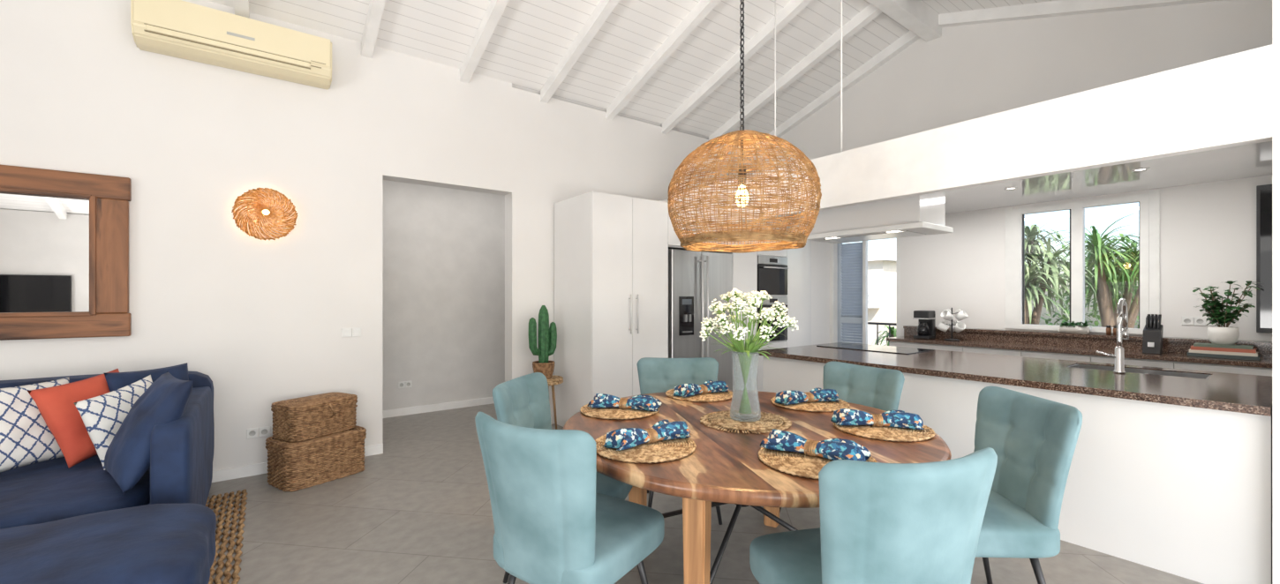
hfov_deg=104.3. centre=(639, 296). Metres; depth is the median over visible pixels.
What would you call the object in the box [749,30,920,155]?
rafter
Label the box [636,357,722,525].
dining chair
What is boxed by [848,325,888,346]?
wall
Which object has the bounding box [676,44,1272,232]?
beam
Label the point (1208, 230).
wall
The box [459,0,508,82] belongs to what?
rafter
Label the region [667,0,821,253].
rattan pendant lamp
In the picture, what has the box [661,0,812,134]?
rafter
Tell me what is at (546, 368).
basket pot
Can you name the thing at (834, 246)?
door
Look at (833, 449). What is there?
floral napkin
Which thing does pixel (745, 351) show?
flower vase
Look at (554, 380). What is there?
stool
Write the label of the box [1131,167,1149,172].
recessed light
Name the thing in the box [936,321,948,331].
mug
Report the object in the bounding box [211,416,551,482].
baseboard
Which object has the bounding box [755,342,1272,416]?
countertop
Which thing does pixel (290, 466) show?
wicker basket
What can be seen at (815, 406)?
woven placemat
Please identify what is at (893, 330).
bush
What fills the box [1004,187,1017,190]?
recessed light
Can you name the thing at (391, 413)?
baseboard
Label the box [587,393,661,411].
floral napkin
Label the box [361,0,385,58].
rafter
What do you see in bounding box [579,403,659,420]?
woven placemat
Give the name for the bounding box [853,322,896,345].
terrace railing
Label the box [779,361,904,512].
dining chair
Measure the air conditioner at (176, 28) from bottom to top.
0.340 m
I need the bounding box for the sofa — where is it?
[0,370,214,529]
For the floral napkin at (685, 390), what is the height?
0.082 m
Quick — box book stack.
[1187,342,1260,361]
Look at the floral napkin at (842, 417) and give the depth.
2.37 m
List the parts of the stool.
woven seat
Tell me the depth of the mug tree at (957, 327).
5.57 m
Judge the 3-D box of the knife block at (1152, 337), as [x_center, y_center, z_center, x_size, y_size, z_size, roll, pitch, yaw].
[4.504,0.328,4.365,0.191,0.340,0.110,0,0,-37]
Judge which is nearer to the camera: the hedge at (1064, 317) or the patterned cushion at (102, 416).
the patterned cushion at (102, 416)
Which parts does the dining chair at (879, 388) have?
backrest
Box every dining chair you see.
[474,411,664,583]
[492,372,632,583]
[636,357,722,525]
[749,447,997,583]
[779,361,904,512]
[973,386,1082,583]
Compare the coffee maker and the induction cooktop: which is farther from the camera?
the coffee maker
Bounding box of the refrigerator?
[668,248,732,390]
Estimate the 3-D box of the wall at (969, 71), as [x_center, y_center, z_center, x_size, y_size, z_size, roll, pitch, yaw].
[3.223,-2.087,5.565,0.150,1.935,4.860,0,0,-37]
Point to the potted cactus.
(546, 335)
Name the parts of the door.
shutter stiles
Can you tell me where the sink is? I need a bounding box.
[1068,363,1211,379]
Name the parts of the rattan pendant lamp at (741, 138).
chain, bulb, lamp shade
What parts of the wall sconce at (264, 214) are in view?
bulb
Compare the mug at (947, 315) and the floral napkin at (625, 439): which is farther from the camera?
the mug at (947, 315)
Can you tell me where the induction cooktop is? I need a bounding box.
[817,342,934,354]
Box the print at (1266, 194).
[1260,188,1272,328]
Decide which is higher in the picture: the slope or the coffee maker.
the slope
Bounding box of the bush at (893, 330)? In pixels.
[871,320,896,346]
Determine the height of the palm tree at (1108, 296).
2.839 m
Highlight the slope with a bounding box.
[921,0,1057,14]
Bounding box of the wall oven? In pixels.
[757,255,788,342]
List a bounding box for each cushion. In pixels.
[0,377,69,472]
[0,454,150,529]
[27,368,119,468]
[73,375,152,470]
[104,362,188,391]
[104,371,193,495]
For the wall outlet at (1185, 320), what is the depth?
4.40 m
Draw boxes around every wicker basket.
[265,425,366,491]
[271,392,357,442]
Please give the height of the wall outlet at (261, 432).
0.076 m
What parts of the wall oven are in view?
oven glass, oven glass, control panel, control panel, handle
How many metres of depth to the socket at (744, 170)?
2.50 m
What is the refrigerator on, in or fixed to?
on the floor
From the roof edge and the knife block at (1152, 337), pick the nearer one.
the knife block at (1152, 337)
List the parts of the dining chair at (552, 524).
backrest, seat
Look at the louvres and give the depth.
7.14 m
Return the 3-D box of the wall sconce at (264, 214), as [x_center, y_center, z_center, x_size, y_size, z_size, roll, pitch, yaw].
[-2.917,-0.649,3.874,0.421,0.418,0.160,0,0,-37]
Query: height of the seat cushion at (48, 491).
0.189 m
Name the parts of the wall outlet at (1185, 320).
plate, plate, plate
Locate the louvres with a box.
[840,241,862,344]
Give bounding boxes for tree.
[936,308,968,341]
[1024,217,1107,324]
[1049,212,1138,328]
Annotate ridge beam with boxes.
[866,0,941,42]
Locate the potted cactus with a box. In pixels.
[528,305,557,378]
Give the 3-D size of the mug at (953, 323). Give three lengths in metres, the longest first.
0.126 x 0.096 x 0.094 m
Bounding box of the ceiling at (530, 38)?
[206,0,910,148]
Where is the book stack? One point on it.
(1242, 352)
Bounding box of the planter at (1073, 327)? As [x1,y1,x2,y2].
[1055,321,1091,333]
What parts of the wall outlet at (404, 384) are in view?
plate, plate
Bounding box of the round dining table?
[562,390,951,583]
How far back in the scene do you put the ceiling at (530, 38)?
5.00 m
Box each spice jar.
[1106,325,1111,335]
[1113,325,1116,335]
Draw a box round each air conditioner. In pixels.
[130,0,331,89]
[867,288,879,308]
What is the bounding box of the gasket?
[1022,202,1139,328]
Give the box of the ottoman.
[0,504,216,583]
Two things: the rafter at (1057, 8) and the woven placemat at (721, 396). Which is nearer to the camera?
the woven placemat at (721, 396)
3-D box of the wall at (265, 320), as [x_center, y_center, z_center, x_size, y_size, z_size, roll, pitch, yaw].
[-2.193,-0.410,4.647,11.500,3.620,0.200,0,0,-37]
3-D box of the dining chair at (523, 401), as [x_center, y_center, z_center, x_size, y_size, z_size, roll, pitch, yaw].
[-0.391,0.922,2.596,0.670,0.962,0.588,0,0,12]
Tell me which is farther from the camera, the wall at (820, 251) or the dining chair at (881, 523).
the wall at (820, 251)
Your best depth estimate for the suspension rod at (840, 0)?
3.94 m
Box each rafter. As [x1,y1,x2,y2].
[233,0,249,18]
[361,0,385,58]
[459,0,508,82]
[540,0,619,103]
[606,0,720,120]
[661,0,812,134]
[708,3,881,140]
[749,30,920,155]
[938,0,1227,27]
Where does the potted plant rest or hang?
on the book stack
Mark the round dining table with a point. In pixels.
(724, 468)
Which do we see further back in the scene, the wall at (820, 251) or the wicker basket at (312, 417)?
the wall at (820, 251)
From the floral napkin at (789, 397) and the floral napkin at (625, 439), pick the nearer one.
the floral napkin at (625, 439)
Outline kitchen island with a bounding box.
[755,342,1272,583]
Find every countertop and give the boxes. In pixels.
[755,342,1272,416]
[886,325,1272,376]
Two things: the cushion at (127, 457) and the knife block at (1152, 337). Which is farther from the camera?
the knife block at (1152, 337)
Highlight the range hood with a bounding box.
[806,191,952,243]
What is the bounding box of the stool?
[546,375,563,429]
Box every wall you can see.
[0,0,752,471]
[382,180,504,410]
[752,0,1272,173]
[811,240,829,345]
[829,174,1272,343]
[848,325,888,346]
[1272,0,1279,583]
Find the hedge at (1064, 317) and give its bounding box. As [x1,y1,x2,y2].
[1025,233,1138,328]
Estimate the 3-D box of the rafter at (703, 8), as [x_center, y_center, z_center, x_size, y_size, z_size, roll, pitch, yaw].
[0.395,-2.580,4.891,0.084,0.950,2.530,0,0,-37]
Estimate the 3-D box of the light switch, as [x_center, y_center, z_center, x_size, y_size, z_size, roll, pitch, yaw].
[-2.489,0.310,4.290,0.148,0.076,0.013,0,0,-37]
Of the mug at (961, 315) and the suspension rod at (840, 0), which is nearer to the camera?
the suspension rod at (840, 0)
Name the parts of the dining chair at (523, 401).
backrest, seat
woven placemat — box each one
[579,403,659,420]
[594,429,696,463]
[665,388,734,402]
[758,447,877,479]
[770,397,849,412]
[832,422,935,442]
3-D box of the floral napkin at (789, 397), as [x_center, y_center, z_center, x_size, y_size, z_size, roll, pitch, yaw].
[0.985,0.588,2.941,0.401,0.082,0.178,0,0,-20]
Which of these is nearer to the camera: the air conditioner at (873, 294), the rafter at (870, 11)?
the rafter at (870, 11)
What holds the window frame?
attached to the wall at (1208, 230)
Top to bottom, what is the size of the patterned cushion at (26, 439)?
0.449 m
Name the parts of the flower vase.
glass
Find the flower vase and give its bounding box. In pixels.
[699,288,798,421]
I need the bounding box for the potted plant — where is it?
[1192,280,1260,345]
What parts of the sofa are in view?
backrest, arm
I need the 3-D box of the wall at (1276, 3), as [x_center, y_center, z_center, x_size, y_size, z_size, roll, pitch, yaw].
[3.715,-0.443,1.220,0.200,3.686,2.670,0,0,-37]
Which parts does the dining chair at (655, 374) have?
backrest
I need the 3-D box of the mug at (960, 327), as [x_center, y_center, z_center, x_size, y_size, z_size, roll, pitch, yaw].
[3.552,0.335,5.542,0.094,0.126,0.096,-9,-31,-4]
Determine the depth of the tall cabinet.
5.15 m
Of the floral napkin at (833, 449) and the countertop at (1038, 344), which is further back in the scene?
the countertop at (1038, 344)
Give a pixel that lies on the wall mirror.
(64, 235)
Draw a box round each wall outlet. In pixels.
[246,426,272,438]
[398,381,411,388]
[1182,316,1218,326]
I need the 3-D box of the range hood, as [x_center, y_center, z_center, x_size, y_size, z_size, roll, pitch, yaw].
[2.230,-0.780,4.747,0.600,0.429,1.150,0,0,-37]
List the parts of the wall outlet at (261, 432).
plate, plate, plate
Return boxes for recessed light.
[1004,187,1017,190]
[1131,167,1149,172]
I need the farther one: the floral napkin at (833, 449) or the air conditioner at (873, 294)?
the air conditioner at (873, 294)
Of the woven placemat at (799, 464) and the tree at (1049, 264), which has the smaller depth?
the woven placemat at (799, 464)
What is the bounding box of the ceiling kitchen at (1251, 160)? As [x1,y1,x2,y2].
[775,141,1272,224]
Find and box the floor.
[207,403,1203,583]
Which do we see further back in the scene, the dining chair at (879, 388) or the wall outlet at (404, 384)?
the wall outlet at (404, 384)
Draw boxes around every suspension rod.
[774,0,775,164]
[840,0,842,152]
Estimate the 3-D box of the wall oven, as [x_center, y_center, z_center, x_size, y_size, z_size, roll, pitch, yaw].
[1.732,0.030,6.439,0.585,1.100,0.101,0,0,-37]
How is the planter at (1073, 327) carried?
on the countertop at (1038, 344)
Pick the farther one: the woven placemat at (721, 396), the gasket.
the gasket
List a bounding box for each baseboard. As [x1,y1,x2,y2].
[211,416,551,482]
[382,397,493,418]
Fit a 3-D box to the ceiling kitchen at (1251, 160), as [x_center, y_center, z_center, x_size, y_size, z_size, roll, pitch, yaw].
[2.930,-1.025,4.824,3.110,0.050,4.030,0,0,-37]
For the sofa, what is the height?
0.862 m
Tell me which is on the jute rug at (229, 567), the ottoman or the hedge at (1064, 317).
the ottoman
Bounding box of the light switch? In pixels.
[341,327,361,337]
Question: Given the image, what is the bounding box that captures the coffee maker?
[912,310,935,339]
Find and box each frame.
[1005,188,1159,328]
[1256,184,1272,333]
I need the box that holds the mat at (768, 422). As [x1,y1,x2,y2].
[700,410,791,434]
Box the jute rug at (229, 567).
[205,489,248,583]
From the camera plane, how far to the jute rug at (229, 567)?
2.90 m
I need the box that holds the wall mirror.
[0,164,131,340]
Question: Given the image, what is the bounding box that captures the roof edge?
[867,254,896,262]
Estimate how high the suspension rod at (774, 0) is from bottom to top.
1.778 m
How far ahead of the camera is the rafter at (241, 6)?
3.72 m
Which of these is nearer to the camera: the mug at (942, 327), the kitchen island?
the kitchen island
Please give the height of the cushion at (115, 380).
0.445 m
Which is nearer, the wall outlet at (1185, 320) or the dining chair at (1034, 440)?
the dining chair at (1034, 440)
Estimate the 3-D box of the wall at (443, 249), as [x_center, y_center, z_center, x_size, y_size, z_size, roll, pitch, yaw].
[-1.987,-0.050,5.786,4.600,2.900,1.370,0,0,-37]
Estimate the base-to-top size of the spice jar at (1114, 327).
0.090 m
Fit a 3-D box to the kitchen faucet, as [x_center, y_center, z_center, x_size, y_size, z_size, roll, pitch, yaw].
[3.155,0.254,3.311,0.226,0.487,0.142,0,0,-37]
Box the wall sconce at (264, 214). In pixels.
[231,187,298,240]
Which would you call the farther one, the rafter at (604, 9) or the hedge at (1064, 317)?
the hedge at (1064, 317)
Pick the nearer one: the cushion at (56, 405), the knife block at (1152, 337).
the cushion at (56, 405)
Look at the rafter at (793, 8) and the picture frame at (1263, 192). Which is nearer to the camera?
the picture frame at (1263, 192)
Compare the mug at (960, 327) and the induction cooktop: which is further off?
the mug at (960, 327)
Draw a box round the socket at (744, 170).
[737,166,746,186]
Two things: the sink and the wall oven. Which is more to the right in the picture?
the sink
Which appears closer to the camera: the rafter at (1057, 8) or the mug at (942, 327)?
the rafter at (1057, 8)
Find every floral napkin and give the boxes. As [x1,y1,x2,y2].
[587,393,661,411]
[603,419,690,451]
[673,380,728,397]
[759,429,870,461]
[774,387,838,405]
[830,408,923,429]
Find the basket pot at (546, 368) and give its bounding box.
[532,361,554,378]
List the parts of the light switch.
plate, plate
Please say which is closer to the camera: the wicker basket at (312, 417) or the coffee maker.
the wicker basket at (312, 417)
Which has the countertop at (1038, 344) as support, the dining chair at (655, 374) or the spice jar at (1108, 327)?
the spice jar at (1108, 327)
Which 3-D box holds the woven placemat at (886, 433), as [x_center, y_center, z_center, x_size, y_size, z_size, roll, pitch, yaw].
[1.167,0.631,2.397,0.442,0.016,0.442,0,0,26]
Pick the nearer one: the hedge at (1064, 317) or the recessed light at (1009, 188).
the recessed light at (1009, 188)
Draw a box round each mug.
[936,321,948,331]
[940,308,953,321]
[948,320,957,331]
[953,321,965,332]
[955,309,968,321]
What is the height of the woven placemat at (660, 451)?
0.016 m
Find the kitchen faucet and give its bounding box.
[1095,298,1129,374]
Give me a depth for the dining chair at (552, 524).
1.73 m
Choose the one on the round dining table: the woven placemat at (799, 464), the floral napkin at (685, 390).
the woven placemat at (799, 464)
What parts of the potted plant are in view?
pot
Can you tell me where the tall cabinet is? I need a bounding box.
[554,191,811,427]
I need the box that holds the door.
[831,237,900,344]
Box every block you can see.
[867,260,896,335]
[1142,314,1163,354]
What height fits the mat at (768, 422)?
0.016 m

